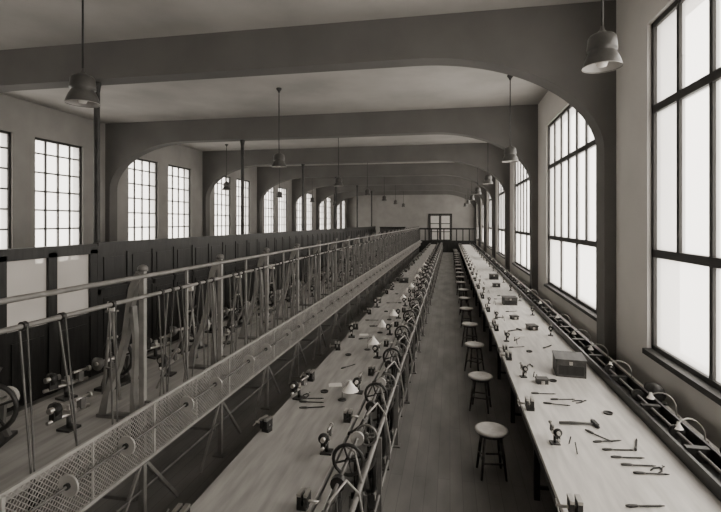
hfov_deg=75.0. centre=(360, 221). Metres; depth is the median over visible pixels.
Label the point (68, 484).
shaft
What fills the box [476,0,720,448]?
wall
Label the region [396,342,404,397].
trestle
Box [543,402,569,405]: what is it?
file
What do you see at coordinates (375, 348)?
grinder
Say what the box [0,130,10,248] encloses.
window
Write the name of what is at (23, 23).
ceiling
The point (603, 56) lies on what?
pendant lamp
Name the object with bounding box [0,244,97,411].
wall
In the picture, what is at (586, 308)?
window
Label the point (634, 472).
file
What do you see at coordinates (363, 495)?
trestle
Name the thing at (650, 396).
gooseneck lamp
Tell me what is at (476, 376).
stool
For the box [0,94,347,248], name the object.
wall
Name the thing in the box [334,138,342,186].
pendant lamp
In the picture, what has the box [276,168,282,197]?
pendant lamp
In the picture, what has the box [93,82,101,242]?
column
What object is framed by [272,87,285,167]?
pendant lamp
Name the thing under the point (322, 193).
ceiling beam
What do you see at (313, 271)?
head
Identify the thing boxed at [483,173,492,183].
pendant lamp
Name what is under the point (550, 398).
file
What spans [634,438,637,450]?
file
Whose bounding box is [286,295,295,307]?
grinder
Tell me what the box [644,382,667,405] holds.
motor
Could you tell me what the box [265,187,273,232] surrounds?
window
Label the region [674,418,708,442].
gooseneck lamp
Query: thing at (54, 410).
lathe
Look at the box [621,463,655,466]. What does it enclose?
file
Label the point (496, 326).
bench vise
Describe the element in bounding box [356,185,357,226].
column
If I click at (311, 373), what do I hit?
bench vise
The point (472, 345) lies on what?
stool
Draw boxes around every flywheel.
[0,366,19,447]
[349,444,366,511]
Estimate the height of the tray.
0.016 m
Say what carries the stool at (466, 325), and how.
on the floor
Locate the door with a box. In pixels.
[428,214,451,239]
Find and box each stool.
[455,272,463,282]
[456,276,464,288]
[456,281,465,295]
[458,288,468,302]
[459,296,470,314]
[460,307,472,327]
[461,322,477,346]
[464,341,484,370]
[468,371,492,413]
[475,422,507,481]
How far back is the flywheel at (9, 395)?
3.79 m
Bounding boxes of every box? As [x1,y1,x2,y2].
[399,277,408,282]
[489,273,498,279]
[492,283,499,286]
[501,295,517,305]
[509,315,518,319]
[525,323,538,330]
[535,376,548,384]
[552,350,586,378]
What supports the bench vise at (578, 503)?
on the workbench at (603, 484)
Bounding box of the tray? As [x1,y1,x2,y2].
[603,410,612,414]
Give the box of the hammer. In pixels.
[559,418,599,428]
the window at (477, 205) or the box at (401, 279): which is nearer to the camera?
the box at (401, 279)
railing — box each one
[0,226,420,511]
[419,228,475,252]
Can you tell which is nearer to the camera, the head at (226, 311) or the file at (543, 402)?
the file at (543, 402)
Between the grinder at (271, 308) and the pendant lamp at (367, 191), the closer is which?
the grinder at (271, 308)
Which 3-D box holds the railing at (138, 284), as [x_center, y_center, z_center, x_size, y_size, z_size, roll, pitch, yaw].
[1.284,1.620,22.049,0.551,2.360,41.400,0,0,11]
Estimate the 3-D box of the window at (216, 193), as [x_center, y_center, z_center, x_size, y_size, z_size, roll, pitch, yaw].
[-7.308,-0.575,24.703,0.080,3.750,1.800,0,0,11]
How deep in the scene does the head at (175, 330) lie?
6.47 m
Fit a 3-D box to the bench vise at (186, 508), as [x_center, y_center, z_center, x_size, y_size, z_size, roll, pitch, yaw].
[-1.212,1.934,3.077,0.170,0.132,0.113,0,0,6]
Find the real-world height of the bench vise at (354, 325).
0.132 m
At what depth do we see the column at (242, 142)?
15.44 m
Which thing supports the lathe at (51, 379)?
on the workbench at (49, 444)
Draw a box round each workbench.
[0,244,415,511]
[190,244,435,511]
[459,245,720,511]
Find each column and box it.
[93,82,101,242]
[240,140,244,233]
[301,164,304,229]
[335,177,336,228]
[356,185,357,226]
[371,191,372,226]
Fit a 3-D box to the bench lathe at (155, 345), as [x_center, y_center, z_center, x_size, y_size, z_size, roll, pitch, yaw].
[-2.673,1.619,6.152,0.140,0.301,0.476,0,0,26]
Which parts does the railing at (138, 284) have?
wire mesh guard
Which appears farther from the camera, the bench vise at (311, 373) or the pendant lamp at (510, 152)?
the pendant lamp at (510, 152)
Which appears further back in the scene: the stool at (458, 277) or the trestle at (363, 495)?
the stool at (458, 277)
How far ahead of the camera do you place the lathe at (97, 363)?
5.06 m
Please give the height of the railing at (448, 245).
2.250 m
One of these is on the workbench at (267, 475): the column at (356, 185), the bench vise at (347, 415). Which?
the bench vise at (347, 415)
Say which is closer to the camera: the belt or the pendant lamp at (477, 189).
the belt
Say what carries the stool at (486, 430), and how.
on the floor
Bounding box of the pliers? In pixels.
[650,465,664,472]
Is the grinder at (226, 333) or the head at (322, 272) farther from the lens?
the head at (322, 272)
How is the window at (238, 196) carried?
in the wall at (25, 120)
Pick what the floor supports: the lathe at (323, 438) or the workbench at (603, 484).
the workbench at (603, 484)
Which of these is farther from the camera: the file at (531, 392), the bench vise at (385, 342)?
the bench vise at (385, 342)
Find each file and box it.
[299,400,323,402]
[299,406,324,408]
[531,392,554,393]
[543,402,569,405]
[550,398,574,399]
[585,429,611,441]
[593,440,621,442]
[602,448,633,450]
[610,455,643,458]
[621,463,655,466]
[625,504,664,507]
[633,471,669,474]
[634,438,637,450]
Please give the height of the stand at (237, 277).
0.962 m
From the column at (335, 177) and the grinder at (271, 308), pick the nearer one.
the grinder at (271, 308)
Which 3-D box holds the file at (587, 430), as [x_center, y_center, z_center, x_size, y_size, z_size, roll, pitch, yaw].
[2.216,1.988,4.377,0.022,0.022,0.276,0,0,-28]
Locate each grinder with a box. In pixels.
[201,316,211,332]
[223,324,236,344]
[257,306,273,322]
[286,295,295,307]
[348,323,354,337]
[372,342,381,358]
[373,297,379,307]
[386,322,392,334]
[396,308,400,318]
[504,330,509,341]
[519,362,527,377]
[548,325,552,335]
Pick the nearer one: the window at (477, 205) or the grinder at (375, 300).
the grinder at (375, 300)
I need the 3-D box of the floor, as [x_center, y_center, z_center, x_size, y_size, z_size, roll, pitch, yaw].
[0.027,2.900,24.732,14.960,0.200,59.160,0,0,11]
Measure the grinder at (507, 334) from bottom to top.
0.172 m
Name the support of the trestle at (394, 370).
on the floor
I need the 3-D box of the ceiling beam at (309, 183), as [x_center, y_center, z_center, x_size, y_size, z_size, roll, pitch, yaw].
[1.840,-0.300,34.251,14.200,6.200,0.380,0,0,11]
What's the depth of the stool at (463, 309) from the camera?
12.47 m
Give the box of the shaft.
[28,241,421,511]
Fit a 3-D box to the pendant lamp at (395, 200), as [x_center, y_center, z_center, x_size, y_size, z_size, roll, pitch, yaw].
[2.792,-2.398,37.489,0.376,2.004,0.376,0,0,11]
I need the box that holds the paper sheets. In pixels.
[329,383,341,386]
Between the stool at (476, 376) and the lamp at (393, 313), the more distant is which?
the lamp at (393, 313)
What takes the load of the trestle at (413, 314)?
on the floor
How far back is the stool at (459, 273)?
21.50 m
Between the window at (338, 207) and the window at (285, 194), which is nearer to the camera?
the window at (285, 194)
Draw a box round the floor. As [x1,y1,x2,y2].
[5,248,556,511]
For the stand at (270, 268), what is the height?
0.962 m
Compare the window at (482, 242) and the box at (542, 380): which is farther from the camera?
the window at (482, 242)
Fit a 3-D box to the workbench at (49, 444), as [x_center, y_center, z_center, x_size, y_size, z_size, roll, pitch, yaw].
[0.786,2.285,22.144,1.180,1.030,41.400,0,0,11]
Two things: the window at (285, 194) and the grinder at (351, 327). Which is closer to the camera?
the grinder at (351, 327)
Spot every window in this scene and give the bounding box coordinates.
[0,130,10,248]
[35,137,80,246]
[129,158,156,239]
[168,164,189,237]
[215,176,229,234]
[237,179,248,233]
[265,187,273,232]
[279,187,286,231]
[297,196,301,230]
[307,193,311,229]
[320,201,323,228]
[327,197,330,228]
[337,204,339,227]
[343,200,344,227]
[476,205,477,240]
[481,201,483,244]
[487,195,491,249]
[496,181,504,258]
[512,162,529,275]
[544,105,596,321]
[642,0,720,405]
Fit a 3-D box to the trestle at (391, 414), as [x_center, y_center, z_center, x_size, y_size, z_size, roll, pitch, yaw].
[0.384,2.352,6.280,0.162,0.880,0.702,0,0,-4]
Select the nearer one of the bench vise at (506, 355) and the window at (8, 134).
the bench vise at (506, 355)
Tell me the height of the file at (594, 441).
0.022 m
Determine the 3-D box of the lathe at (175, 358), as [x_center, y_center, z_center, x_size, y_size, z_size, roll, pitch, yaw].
[-2.220,1.630,5.455,0.130,0.280,0.442,0,0,6]
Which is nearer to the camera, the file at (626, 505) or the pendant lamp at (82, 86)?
the file at (626, 505)
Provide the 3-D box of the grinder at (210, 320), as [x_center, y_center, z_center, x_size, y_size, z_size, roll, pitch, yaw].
[-2.404,1.619,7.577,0.140,0.301,0.476,0,0,16]
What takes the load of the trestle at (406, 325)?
on the floor
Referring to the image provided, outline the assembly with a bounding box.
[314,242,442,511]
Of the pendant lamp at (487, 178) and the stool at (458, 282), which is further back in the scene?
the stool at (458, 282)
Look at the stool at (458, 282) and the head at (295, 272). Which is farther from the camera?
the stool at (458, 282)
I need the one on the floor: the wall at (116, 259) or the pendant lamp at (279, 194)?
the wall at (116, 259)
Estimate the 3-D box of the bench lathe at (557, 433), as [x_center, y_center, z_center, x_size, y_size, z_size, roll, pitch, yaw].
[1.756,1.914,4.255,0.080,0.172,0.272,0,0,5]
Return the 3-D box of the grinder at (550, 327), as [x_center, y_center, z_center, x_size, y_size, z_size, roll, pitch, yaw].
[3.349,1.909,8.278,0.085,0.183,0.289,0,0,23]
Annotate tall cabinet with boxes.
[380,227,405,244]
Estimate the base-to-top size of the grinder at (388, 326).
0.215 m
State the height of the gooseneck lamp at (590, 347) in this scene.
0.217 m
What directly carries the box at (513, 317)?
on the workbench at (603, 484)
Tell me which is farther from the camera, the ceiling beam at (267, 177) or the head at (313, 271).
the ceiling beam at (267, 177)
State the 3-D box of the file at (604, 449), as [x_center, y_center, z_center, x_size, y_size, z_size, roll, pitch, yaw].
[2.254,1.988,4.108,0.276,0.022,0.022,0,0,2]
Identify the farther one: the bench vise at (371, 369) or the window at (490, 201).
the window at (490, 201)
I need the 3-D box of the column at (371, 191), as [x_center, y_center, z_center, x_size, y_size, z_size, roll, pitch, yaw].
[0.973,0.050,41.032,0.260,5.500,0.254,0,0,11]
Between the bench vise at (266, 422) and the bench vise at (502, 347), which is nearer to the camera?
the bench vise at (266, 422)
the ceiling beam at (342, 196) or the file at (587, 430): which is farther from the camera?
the ceiling beam at (342, 196)
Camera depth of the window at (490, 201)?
30.22 m
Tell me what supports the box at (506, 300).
on the workbench at (603, 484)
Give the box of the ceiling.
[0,0,608,166]
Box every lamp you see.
[64,0,100,107]
[222,144,230,189]
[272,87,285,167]
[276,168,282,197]
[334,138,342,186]
[338,380,358,401]
[364,163,370,195]
[364,335,378,350]
[377,320,385,332]
[387,309,397,319]
[393,185,397,204]
[474,168,480,193]
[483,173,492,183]
[502,75,518,162]
[572,329,591,342]
[582,0,622,73]
[588,344,609,358]
[608,360,633,378]
[646,392,679,417]
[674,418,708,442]
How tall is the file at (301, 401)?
0.022 m
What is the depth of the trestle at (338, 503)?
3.44 m
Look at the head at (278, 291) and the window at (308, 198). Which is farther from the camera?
the window at (308, 198)
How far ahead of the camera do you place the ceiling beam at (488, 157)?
21.11 m
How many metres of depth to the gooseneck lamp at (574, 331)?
7.79 m
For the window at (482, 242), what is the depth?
37.26 m
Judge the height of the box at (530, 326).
0.088 m
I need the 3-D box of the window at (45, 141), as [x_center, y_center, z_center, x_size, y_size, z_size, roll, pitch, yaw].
[-9.272,-0.575,14.389,0.080,3.750,1.800,0,0,11]
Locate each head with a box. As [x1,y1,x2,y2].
[169,305,209,353]
[223,292,249,329]
[257,280,280,312]
[285,272,300,299]
[304,271,313,290]
[321,263,330,282]
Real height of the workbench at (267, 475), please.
0.800 m
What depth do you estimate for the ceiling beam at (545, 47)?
7.79 m
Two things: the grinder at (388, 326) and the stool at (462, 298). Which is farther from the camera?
the stool at (462, 298)
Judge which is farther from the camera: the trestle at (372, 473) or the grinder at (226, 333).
the grinder at (226, 333)
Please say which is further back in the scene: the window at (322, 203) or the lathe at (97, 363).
the window at (322, 203)
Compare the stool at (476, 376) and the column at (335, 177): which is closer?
the stool at (476, 376)
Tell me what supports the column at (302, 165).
on the floor
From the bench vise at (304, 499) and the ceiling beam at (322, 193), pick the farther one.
the ceiling beam at (322, 193)
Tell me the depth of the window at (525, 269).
17.42 m
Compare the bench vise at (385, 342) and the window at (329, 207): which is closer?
the bench vise at (385, 342)
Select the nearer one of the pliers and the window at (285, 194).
the pliers
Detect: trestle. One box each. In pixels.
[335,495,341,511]
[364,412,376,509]
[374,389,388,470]
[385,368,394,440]
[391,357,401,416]
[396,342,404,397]
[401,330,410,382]
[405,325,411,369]
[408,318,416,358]
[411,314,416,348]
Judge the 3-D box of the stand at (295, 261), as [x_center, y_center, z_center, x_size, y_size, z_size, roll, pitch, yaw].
[-1.436,1.291,10.461,0.329,0.962,0.110,0,0,32]
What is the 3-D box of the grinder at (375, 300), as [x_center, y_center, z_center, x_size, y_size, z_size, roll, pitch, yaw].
[0.392,1.882,11.032,0.110,0.236,0.374,0,0,19]
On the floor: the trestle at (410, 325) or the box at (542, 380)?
the trestle at (410, 325)
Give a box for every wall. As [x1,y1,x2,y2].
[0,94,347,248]
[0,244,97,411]
[93,226,375,373]
[348,195,473,240]
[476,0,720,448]
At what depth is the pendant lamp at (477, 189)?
23.58 m
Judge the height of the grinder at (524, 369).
0.172 m
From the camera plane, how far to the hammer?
4.62 m
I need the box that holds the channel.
[472,243,720,501]
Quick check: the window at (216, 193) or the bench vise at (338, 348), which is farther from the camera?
the window at (216, 193)
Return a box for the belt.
[101,302,121,399]
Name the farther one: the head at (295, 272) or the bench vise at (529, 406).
the head at (295, 272)
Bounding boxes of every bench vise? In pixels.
[166,503,189,511]
[253,415,272,432]
[296,487,320,511]
[300,369,314,381]
[329,341,340,350]
[343,408,358,422]
[349,322,357,329]
[368,365,380,375]
[384,338,393,346]
[394,320,401,326]
[489,323,498,330]
[498,344,507,351]
[499,350,511,360]
[517,396,534,410]
[555,493,583,511]
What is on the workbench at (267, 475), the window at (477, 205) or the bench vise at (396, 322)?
the bench vise at (396, 322)
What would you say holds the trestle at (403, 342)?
on the floor
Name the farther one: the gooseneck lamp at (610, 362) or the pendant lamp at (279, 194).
the pendant lamp at (279, 194)
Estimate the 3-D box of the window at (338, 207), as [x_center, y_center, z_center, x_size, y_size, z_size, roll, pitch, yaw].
[-2.444,-0.575,50.244,0.080,3.750,1.800,0,0,11]
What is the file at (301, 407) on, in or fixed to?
on the workbench at (267, 475)
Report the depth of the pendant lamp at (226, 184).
20.49 m
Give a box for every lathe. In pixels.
[42,365,91,401]
[45,391,92,432]
[91,332,138,391]
[147,333,170,359]
[157,348,180,376]
[289,375,308,400]
[318,422,333,455]
[353,372,363,394]
[402,297,407,305]
[548,420,561,445]
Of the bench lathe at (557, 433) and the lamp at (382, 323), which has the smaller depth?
the bench lathe at (557, 433)
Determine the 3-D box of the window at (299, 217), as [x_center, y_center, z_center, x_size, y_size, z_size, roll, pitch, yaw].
[-4.876,-0.575,37.474,0.080,3.750,1.800,0,0,11]
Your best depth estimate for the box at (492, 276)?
16.27 m
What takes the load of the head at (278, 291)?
on the workbench at (49, 444)
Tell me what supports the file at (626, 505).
on the workbench at (603, 484)
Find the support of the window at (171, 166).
in the wall at (25, 120)
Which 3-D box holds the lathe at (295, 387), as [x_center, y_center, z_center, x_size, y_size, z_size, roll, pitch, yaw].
[-0.692,1.882,5.335,0.110,0.236,0.374,0,0,21]
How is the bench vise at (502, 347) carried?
on the workbench at (603, 484)
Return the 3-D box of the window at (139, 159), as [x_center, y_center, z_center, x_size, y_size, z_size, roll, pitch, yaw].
[-8.524,-0.575,18.318,0.080,3.750,1.800,0,0,11]
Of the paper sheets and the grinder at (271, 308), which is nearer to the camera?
the paper sheets
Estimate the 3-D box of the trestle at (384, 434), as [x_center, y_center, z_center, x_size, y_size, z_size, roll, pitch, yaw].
[0.248,2.352,5.568,0.162,0.880,0.702,0,0,-4]
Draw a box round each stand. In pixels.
[181,283,197,358]
[233,275,242,322]
[269,264,276,307]
[291,261,300,298]
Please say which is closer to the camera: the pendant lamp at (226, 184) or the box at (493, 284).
the box at (493, 284)
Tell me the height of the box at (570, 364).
0.228 m
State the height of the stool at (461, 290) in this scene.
0.512 m
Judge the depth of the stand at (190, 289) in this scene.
6.15 m
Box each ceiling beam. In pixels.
[0,0,615,360]
[105,104,537,294]
[203,143,509,271]
[257,162,494,259]
[292,176,486,252]
[316,184,480,247]
[334,190,475,240]
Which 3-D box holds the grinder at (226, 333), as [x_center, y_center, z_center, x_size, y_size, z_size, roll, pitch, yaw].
[-1.945,1.630,6.878,0.130,0.280,0.442,0,0,21]
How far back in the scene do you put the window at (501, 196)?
23.82 m
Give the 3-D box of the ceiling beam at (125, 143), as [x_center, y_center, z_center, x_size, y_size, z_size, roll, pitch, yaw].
[-1.808,-0.300,15.095,14.200,6.200,0.380,0,0,11]
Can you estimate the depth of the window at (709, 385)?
5.33 m
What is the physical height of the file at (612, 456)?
0.022 m
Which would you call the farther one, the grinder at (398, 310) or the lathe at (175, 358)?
the grinder at (398, 310)
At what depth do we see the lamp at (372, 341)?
7.32 m
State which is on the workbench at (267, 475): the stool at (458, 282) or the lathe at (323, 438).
the lathe at (323, 438)
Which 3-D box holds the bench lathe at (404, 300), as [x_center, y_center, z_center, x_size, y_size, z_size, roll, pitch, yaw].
[1.067,1.893,11.208,0.100,0.215,0.340,0,0,19]
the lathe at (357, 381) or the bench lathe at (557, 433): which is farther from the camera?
the lathe at (357, 381)
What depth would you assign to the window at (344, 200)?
53.33 m
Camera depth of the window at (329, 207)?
46.73 m

